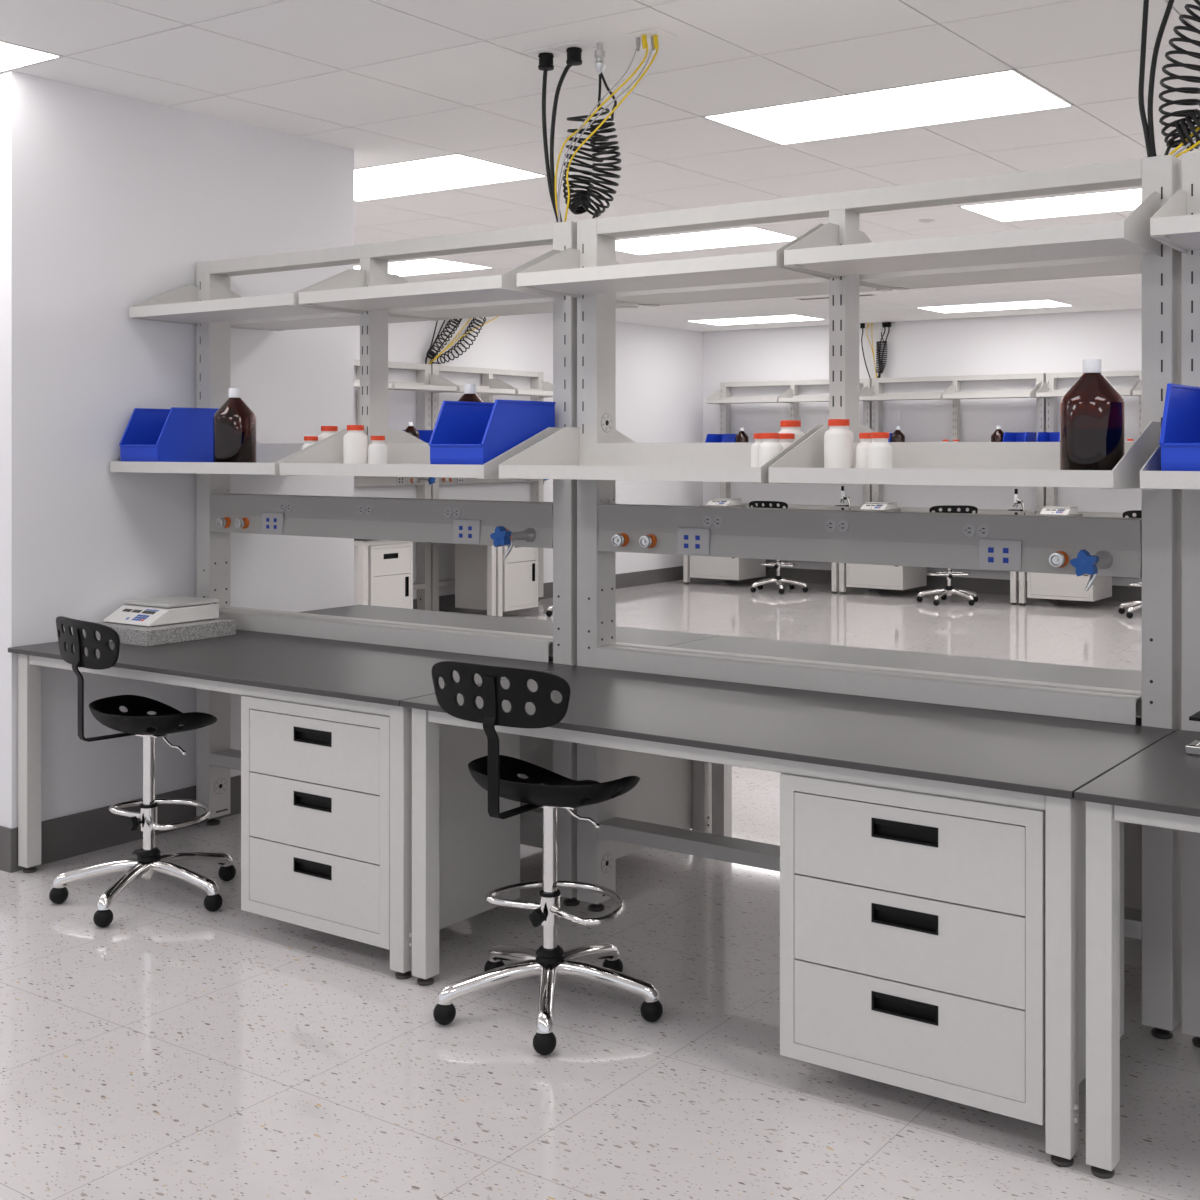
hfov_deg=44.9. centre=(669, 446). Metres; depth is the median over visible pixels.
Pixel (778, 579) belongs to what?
stool
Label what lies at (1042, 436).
storage bin
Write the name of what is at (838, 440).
plastic jar
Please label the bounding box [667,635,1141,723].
countertop
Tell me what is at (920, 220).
sprinkler
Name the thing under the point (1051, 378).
frame
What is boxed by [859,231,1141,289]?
steel shelf
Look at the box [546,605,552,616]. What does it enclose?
stool
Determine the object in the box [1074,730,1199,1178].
lab bench
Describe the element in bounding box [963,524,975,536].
duplex outlet
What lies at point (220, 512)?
frame
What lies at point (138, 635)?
granite slab
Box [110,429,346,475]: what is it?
steel shelf
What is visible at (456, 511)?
duplex outlet
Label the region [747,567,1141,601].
baseboard
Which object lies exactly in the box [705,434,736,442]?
storage bin
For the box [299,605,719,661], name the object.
countertop
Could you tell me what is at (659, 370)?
wall
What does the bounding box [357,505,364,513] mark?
duplex outlet
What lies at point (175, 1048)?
floor
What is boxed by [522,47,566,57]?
outlet plate
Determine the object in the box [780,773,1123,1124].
drawer cabinet
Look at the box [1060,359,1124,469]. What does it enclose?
bottle
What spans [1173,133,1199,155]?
cable
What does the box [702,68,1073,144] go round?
recessed light
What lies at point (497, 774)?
stool
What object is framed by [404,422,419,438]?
bottle
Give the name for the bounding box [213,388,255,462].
bottle
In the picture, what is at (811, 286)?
tray
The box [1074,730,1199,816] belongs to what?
countertop
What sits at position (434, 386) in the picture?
tray
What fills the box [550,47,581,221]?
power cord
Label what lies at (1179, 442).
storage bin
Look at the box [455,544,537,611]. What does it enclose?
base cabinet
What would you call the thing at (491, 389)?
tray
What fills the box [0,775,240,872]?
baseboard
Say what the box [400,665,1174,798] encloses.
countertop
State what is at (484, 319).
air hose
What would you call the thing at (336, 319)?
tray
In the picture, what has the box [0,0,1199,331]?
ceiling
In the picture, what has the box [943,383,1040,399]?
steel shelf
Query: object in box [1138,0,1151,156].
power cord
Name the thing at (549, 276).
tray
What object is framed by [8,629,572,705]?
countertop
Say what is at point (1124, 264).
tray
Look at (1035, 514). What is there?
granite slab
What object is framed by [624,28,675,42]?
outlet plate
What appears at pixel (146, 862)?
stool
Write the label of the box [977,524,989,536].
duplex outlet
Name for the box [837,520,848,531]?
duplex outlet
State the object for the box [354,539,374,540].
countertop
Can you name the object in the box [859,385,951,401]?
steel shelf
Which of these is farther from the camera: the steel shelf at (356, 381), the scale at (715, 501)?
the scale at (715, 501)
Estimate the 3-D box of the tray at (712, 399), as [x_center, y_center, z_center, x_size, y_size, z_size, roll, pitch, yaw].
[0.836,-0.506,15.453,0.868,0.073,0.299,0,0,34]
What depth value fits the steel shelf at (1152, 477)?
3.13 m
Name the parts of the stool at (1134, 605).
leg, backrest, leg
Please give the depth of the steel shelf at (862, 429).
4.12 m
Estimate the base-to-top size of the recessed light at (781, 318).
0.033 m
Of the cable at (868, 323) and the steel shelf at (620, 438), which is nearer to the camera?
the steel shelf at (620, 438)
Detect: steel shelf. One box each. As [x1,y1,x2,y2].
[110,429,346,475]
[129,269,359,325]
[230,290,438,330]
[279,427,563,478]
[299,249,563,313]
[354,379,391,388]
[388,274,637,319]
[388,375,456,392]
[388,430,425,442]
[435,375,514,394]
[492,379,552,397]
[499,425,823,482]
[517,223,829,297]
[616,262,892,306]
[616,430,635,442]
[706,389,788,404]
[769,421,1160,488]
[778,387,866,402]
[784,191,1160,278]
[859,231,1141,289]
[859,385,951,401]
[859,425,873,441]
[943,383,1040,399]
[1036,380,1139,397]
[1133,380,1141,395]
[1140,445,1199,489]
[1150,188,1199,253]
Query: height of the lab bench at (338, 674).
0.764 m
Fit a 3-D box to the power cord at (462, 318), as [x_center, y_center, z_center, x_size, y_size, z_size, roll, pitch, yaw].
[-1.890,-0.987,12.626,0.052,0.570,0.561,0,0,34]
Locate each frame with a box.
[196,221,579,905]
[354,359,435,610]
[431,365,548,610]
[577,155,1181,1039]
[720,378,871,509]
[872,373,1045,514]
[1046,370,1141,517]
[1182,152,1199,1047]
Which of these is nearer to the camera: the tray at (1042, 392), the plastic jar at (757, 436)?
the plastic jar at (757, 436)
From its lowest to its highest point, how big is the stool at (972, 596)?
0.912 m
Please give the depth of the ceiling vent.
12.39 m
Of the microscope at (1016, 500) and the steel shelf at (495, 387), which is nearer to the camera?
the steel shelf at (495, 387)
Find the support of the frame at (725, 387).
on the floor
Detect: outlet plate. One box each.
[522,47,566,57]
[550,41,596,52]
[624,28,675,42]
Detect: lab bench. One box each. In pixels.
[8,629,572,979]
[237,605,719,833]
[354,539,495,615]
[400,665,1174,1166]
[496,546,501,616]
[641,635,1141,836]
[683,555,838,593]
[839,563,1017,604]
[1019,572,1025,605]
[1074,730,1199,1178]
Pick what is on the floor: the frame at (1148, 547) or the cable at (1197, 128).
the frame at (1148, 547)
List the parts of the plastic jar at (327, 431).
lid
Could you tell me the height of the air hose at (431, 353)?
0.572 m
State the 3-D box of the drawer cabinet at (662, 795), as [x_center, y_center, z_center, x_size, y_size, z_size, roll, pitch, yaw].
[-0.296,1.051,5.170,0.606,0.631,0.552,0,0,34]
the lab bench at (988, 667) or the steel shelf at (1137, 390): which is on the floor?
the lab bench at (988, 667)
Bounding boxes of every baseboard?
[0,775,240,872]
[413,566,691,611]
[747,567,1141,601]
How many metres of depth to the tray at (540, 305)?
4.99 m
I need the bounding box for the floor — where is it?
[0,578,1199,1199]
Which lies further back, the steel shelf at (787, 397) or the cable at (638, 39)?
the steel shelf at (787, 397)
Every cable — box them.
[428,318,471,363]
[430,316,498,363]
[555,35,647,216]
[557,37,640,221]
[558,36,654,221]
[564,35,658,221]
[867,323,876,377]
[871,323,876,375]
[1168,127,1199,154]
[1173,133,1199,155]
[1175,141,1199,157]
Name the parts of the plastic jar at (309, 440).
lid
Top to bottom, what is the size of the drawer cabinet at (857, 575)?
0.631 m
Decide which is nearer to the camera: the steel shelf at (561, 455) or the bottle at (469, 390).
the steel shelf at (561, 455)
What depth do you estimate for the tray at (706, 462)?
4.21 m
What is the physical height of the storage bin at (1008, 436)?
0.226 m
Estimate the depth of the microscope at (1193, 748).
3.19 m
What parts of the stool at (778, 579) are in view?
leg, backrest, leg, leg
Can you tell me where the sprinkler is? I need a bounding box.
[919,219,934,222]
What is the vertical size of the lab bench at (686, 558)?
0.764 m
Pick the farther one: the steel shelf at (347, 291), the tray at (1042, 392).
the tray at (1042, 392)
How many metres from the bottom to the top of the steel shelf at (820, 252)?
0.149 m
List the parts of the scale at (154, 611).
weighing plate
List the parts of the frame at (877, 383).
post, post, rail, post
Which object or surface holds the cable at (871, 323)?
hanging from the ceiling
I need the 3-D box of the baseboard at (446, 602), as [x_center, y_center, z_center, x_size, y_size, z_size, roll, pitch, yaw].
[-2.183,1.368,12.292,0.008,0.148,9.134,0,0,34]
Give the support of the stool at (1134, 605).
on the floor
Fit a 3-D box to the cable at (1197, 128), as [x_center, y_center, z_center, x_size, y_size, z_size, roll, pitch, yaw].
[1.385,-0.988,3.460,0.380,0.571,0.023,0,0,25]
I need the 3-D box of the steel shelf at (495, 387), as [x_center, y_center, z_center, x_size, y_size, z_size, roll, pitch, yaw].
[-1.688,-0.536,12.581,0.299,0.149,0.720,0,0,34]
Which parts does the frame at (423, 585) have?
post, rail, service panel, data plate, post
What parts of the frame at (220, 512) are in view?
post, data plate, post, rail, service panel, data plate, post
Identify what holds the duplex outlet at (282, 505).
attached to the frame at (220, 512)
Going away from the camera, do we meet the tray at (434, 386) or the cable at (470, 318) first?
the tray at (434, 386)
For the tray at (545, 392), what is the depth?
13.17 m
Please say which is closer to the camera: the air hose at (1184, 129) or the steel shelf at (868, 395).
the air hose at (1184, 129)
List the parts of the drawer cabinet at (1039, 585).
door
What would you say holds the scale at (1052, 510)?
on the granite slab at (1035, 514)
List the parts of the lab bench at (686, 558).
leg, leg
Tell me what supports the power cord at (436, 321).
hanging from the ceiling
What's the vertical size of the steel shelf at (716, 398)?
0.149 m
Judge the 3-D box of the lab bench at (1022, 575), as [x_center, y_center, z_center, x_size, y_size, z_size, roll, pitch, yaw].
[4.118,1.060,12.962,1.825,0.764,0.758,0,0,34]
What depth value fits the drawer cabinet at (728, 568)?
15.02 m
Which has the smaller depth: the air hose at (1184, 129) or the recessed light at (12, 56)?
the air hose at (1184, 129)
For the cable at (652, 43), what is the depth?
4.49 m
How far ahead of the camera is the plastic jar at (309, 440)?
4.94 m
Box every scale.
[103,595,218,626]
[706,498,740,505]
[860,502,896,509]
[1040,506,1077,514]
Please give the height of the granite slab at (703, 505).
0.054 m
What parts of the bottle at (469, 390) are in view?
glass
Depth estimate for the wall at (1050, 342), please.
14.54 m
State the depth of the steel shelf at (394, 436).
5.15 m
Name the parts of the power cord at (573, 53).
cord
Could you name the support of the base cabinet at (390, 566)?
attached to the lab bench at (362, 544)
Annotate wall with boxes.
[0,70,353,827]
[354,313,702,598]
[703,309,1141,586]
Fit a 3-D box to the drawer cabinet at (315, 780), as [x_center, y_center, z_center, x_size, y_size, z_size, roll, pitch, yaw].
[-0.859,1.051,4.333,0.606,0.631,0.552,0,0,34]
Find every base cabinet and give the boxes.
[354,543,412,608]
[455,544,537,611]
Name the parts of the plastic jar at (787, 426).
lid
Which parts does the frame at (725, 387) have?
post, post, rail, post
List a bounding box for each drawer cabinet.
[241,695,519,949]
[500,657,691,858]
[690,555,765,579]
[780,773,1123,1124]
[846,563,926,589]
[961,706,1141,966]
[1027,572,1111,601]
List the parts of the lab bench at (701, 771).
leg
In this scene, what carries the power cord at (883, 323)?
hanging from the ceiling
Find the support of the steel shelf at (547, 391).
attached to the frame at (536, 377)
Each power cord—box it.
[425,321,437,363]
[426,320,445,362]
[431,318,462,364]
[538,52,557,222]
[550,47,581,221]
[860,323,869,377]
[878,322,885,377]
[879,322,890,377]
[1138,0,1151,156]
[1147,0,1173,156]
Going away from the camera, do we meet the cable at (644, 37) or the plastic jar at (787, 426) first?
the plastic jar at (787, 426)
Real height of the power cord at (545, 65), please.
0.573 m
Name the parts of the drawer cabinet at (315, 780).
handle, handle, handle, drawer, drawer, drawer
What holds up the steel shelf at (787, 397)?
attached to the frame at (725, 387)
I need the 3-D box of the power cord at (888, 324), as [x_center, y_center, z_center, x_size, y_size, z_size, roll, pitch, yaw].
[2.201,-0.988,14.774,0.132,0.568,0.052,0,0,34]
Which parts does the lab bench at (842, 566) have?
leg, leg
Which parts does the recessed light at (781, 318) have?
frame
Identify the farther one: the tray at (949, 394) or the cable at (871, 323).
the cable at (871, 323)
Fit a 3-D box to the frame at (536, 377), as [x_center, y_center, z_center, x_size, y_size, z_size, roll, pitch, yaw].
[-1.582,0.369,12.966,0.264,2.146,1.498,0,0,34]
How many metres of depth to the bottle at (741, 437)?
15.31 m
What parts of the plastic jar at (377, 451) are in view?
lid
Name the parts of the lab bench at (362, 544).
leg, leg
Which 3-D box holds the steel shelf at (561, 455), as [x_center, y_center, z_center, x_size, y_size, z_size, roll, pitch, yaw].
[-0.024,0.019,4.088,0.874,0.159,0.379,0,0,34]
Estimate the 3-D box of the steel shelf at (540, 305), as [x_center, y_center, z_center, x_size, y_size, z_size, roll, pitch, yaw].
[-0.550,-0.536,4.975,0.874,0.149,0.299,0,0,34]
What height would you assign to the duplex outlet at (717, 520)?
0.034 m
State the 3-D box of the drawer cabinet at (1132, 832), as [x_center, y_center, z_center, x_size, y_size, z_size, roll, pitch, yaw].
[1.220,1.051,4.147,0.606,0.631,0.552,0,0,34]
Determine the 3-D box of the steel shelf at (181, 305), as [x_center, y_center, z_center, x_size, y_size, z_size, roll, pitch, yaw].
[-1.518,-0.536,5.144,0.874,0.149,0.299,0,0,34]
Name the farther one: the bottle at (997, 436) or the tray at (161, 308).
the bottle at (997, 436)
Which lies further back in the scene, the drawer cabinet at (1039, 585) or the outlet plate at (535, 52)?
the drawer cabinet at (1039, 585)
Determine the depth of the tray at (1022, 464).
3.64 m
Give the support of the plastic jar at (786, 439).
in the steel shelf at (561, 455)
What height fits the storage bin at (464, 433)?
0.226 m
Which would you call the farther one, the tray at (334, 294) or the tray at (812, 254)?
the tray at (334, 294)
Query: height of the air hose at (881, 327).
0.569 m
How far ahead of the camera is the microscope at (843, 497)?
14.68 m
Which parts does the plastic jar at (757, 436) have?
lid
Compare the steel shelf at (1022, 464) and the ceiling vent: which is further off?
the ceiling vent
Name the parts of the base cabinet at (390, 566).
handle, drawer, door, handle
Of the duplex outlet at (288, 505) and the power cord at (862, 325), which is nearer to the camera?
the duplex outlet at (288, 505)
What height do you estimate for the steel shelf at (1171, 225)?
0.149 m
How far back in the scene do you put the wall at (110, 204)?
5.26 m
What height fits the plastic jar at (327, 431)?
0.158 m
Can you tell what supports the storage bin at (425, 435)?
on the steel shelf
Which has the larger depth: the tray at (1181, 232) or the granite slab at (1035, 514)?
the granite slab at (1035, 514)
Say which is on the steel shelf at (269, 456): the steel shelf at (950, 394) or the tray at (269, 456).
the tray at (269, 456)
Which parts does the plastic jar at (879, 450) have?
lid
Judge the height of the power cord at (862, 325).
0.569 m
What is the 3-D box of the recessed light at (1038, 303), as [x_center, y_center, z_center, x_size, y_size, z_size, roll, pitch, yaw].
[2.954,-1.291,13.180,1.253,0.033,0.624,0,0,34]
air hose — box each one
[426,319,461,363]
[432,317,485,363]
[562,43,620,218]
[876,322,886,377]
[1158,0,1199,154]
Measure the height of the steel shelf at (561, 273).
0.149 m
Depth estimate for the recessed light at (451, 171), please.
6.80 m
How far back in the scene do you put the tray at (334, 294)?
4.58 m
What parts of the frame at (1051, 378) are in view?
post, rail, post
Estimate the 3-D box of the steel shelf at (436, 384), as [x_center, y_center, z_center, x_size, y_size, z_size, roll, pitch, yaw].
[-2.114,-0.536,11.949,0.299,0.149,0.720,0,0,34]
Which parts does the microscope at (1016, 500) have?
arm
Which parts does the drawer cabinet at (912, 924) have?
handle, handle, handle, drawer, drawer, drawer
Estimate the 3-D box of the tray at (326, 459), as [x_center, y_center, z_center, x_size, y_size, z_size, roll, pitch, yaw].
[-0.797,0.039,4.609,0.868,0.103,0.379,0,0,34]
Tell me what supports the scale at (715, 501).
on the granite slab at (703, 505)
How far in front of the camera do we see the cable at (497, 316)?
12.71 m
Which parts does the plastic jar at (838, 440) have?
lid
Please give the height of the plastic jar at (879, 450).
0.122 m
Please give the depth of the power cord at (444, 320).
12.47 m
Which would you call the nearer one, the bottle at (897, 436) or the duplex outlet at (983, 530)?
the duplex outlet at (983, 530)
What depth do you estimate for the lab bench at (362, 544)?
10.82 m
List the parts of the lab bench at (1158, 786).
leg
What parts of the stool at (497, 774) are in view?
leg, backrest, leg, clamp knob, leg, seat, seat plate, height lever, leg, leg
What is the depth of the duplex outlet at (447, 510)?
4.80 m
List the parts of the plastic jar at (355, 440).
lid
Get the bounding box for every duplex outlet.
[279,502,285,511]
[285,502,291,511]
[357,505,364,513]
[365,505,372,514]
[444,507,451,517]
[453,508,460,517]
[703,515,712,526]
[713,516,722,527]
[825,519,835,531]
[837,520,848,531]
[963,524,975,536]
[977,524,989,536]
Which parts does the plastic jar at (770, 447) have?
lid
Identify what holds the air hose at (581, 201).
hanging from the ceiling
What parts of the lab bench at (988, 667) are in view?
leg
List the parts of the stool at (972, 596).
leg, leg, backrest, leg, leg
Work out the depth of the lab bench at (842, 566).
13.23 m
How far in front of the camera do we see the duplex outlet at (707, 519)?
4.23 m
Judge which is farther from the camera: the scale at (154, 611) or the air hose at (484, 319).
the air hose at (484, 319)
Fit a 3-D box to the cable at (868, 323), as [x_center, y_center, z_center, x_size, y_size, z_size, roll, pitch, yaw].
[2.071,-0.989,14.847,0.106,0.569,0.025,0,0,30]
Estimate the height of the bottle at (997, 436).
0.288 m
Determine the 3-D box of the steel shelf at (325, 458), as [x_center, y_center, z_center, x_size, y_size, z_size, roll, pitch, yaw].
[-0.797,0.019,4.609,0.874,0.159,0.379,0,0,34]
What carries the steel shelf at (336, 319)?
attached to the frame at (220, 512)
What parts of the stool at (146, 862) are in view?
backrest, leg, leg, clamp knob, leg, seat plate, seat, height lever, leg, leg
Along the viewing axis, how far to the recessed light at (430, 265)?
10.29 m
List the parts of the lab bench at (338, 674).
leg, leg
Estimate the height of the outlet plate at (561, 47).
0.004 m
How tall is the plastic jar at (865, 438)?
0.122 m
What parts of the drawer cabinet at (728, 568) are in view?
door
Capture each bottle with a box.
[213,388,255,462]
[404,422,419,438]
[458,384,481,401]
[735,428,748,442]
[891,427,904,441]
[991,426,1003,441]
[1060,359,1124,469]
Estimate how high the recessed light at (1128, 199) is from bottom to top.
0.033 m
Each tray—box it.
[110,443,304,474]
[130,293,347,322]
[230,312,427,329]
[280,443,482,477]
[299,275,550,310]
[388,297,625,318]
[388,381,455,391]
[446,385,514,393]
[500,442,759,481]
[512,388,552,396]
[517,251,818,294]
[616,278,878,304]
[706,396,780,403]
[770,442,1133,487]
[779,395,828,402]
[785,221,1151,275]
[859,254,1141,288]
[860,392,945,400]
[943,390,1032,398]
[1036,388,1131,397]
[1133,390,1141,395]
[1141,471,1199,488]
[1152,214,1199,250]
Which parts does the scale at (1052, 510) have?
weighing plate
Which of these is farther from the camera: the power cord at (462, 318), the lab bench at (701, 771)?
the power cord at (462, 318)
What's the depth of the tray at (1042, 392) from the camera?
13.45 m
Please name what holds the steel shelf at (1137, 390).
attached to the frame at (1051, 378)
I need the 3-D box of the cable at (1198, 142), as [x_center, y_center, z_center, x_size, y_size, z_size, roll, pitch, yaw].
[1.404,-0.987,3.447,0.379,0.571,0.023,0,0,25]
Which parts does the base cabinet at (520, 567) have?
drawer, door, handle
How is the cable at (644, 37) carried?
hanging from the outlet plate at (662, 34)
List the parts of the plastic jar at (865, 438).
lid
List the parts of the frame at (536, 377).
post, data plate, post, service panel, rail, post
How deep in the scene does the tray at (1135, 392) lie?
13.01 m
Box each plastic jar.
[302,436,317,448]
[318,426,337,440]
[343,425,366,463]
[368,436,386,463]
[751,433,763,466]
[759,433,782,466]
[778,420,803,442]
[779,433,794,448]
[824,419,853,467]
[856,433,871,467]
[868,432,891,467]
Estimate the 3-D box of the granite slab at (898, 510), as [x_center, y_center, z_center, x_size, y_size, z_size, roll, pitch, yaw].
[2.073,0.651,14.447,0.345,0.054,0.376,0,0,34]
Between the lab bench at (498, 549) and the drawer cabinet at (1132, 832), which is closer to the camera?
the drawer cabinet at (1132, 832)
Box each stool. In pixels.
[49,616,235,926]
[431,661,662,1054]
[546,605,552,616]
[749,501,807,593]
[917,505,977,605]
[1118,510,1141,617]
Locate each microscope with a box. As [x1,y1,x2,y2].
[835,486,850,509]
[1008,489,1025,514]
[1185,711,1199,754]
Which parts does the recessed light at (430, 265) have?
frame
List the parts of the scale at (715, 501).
weighing plate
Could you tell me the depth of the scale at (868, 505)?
14.39 m
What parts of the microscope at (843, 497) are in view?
arm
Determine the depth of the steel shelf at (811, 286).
4.43 m
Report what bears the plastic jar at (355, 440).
in the steel shelf at (325, 458)
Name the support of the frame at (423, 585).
on the floor
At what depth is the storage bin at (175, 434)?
5.20 m
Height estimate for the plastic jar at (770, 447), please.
0.122 m
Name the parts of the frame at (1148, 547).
post, data plate, post, rail, service panel, data plate, post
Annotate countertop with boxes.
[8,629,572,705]
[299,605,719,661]
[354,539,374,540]
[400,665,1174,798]
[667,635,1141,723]
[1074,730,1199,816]
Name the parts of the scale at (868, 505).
weighing plate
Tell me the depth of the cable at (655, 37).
4.47 m
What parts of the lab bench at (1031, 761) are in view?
leg, leg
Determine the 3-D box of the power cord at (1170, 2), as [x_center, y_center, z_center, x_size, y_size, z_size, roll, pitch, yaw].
[1.247,-0.987,3.573,0.131,0.569,0.052,0,0,23]
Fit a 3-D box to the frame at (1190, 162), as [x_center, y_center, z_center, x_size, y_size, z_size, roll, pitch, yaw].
[1.964,0.369,2.950,1.807,2.146,0.264,0,0,34]
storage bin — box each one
[119,407,217,461]
[403,430,432,442]
[429,400,555,464]
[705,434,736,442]
[1003,432,1036,441]
[1036,432,1059,441]
[1159,383,1199,470]
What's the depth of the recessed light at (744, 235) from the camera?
8.94 m
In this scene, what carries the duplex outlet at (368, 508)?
attached to the frame at (220, 512)
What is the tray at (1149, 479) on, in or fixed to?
on the steel shelf at (1152, 477)
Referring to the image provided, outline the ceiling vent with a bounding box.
[796,294,876,299]
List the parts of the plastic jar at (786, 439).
lid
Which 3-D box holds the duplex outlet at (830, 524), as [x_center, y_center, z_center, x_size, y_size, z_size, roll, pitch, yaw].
[0.446,0.217,4.006,0.034,0.034,0.004,0,0,34]
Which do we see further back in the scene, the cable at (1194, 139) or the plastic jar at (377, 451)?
the plastic jar at (377, 451)
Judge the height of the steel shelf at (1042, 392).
0.149 m
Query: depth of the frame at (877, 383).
14.30 m
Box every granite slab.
[96,618,235,646]
[703,505,744,506]
[858,509,900,511]
[1035,514,1082,516]
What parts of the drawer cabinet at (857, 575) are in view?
door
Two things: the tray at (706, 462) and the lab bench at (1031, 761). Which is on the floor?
the lab bench at (1031, 761)
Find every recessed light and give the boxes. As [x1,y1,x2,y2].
[0,40,63,72]
[354,153,546,200]
[354,258,492,275]
[616,226,796,254]
[690,315,823,324]
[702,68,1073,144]
[916,300,1072,312]
[958,188,1141,221]

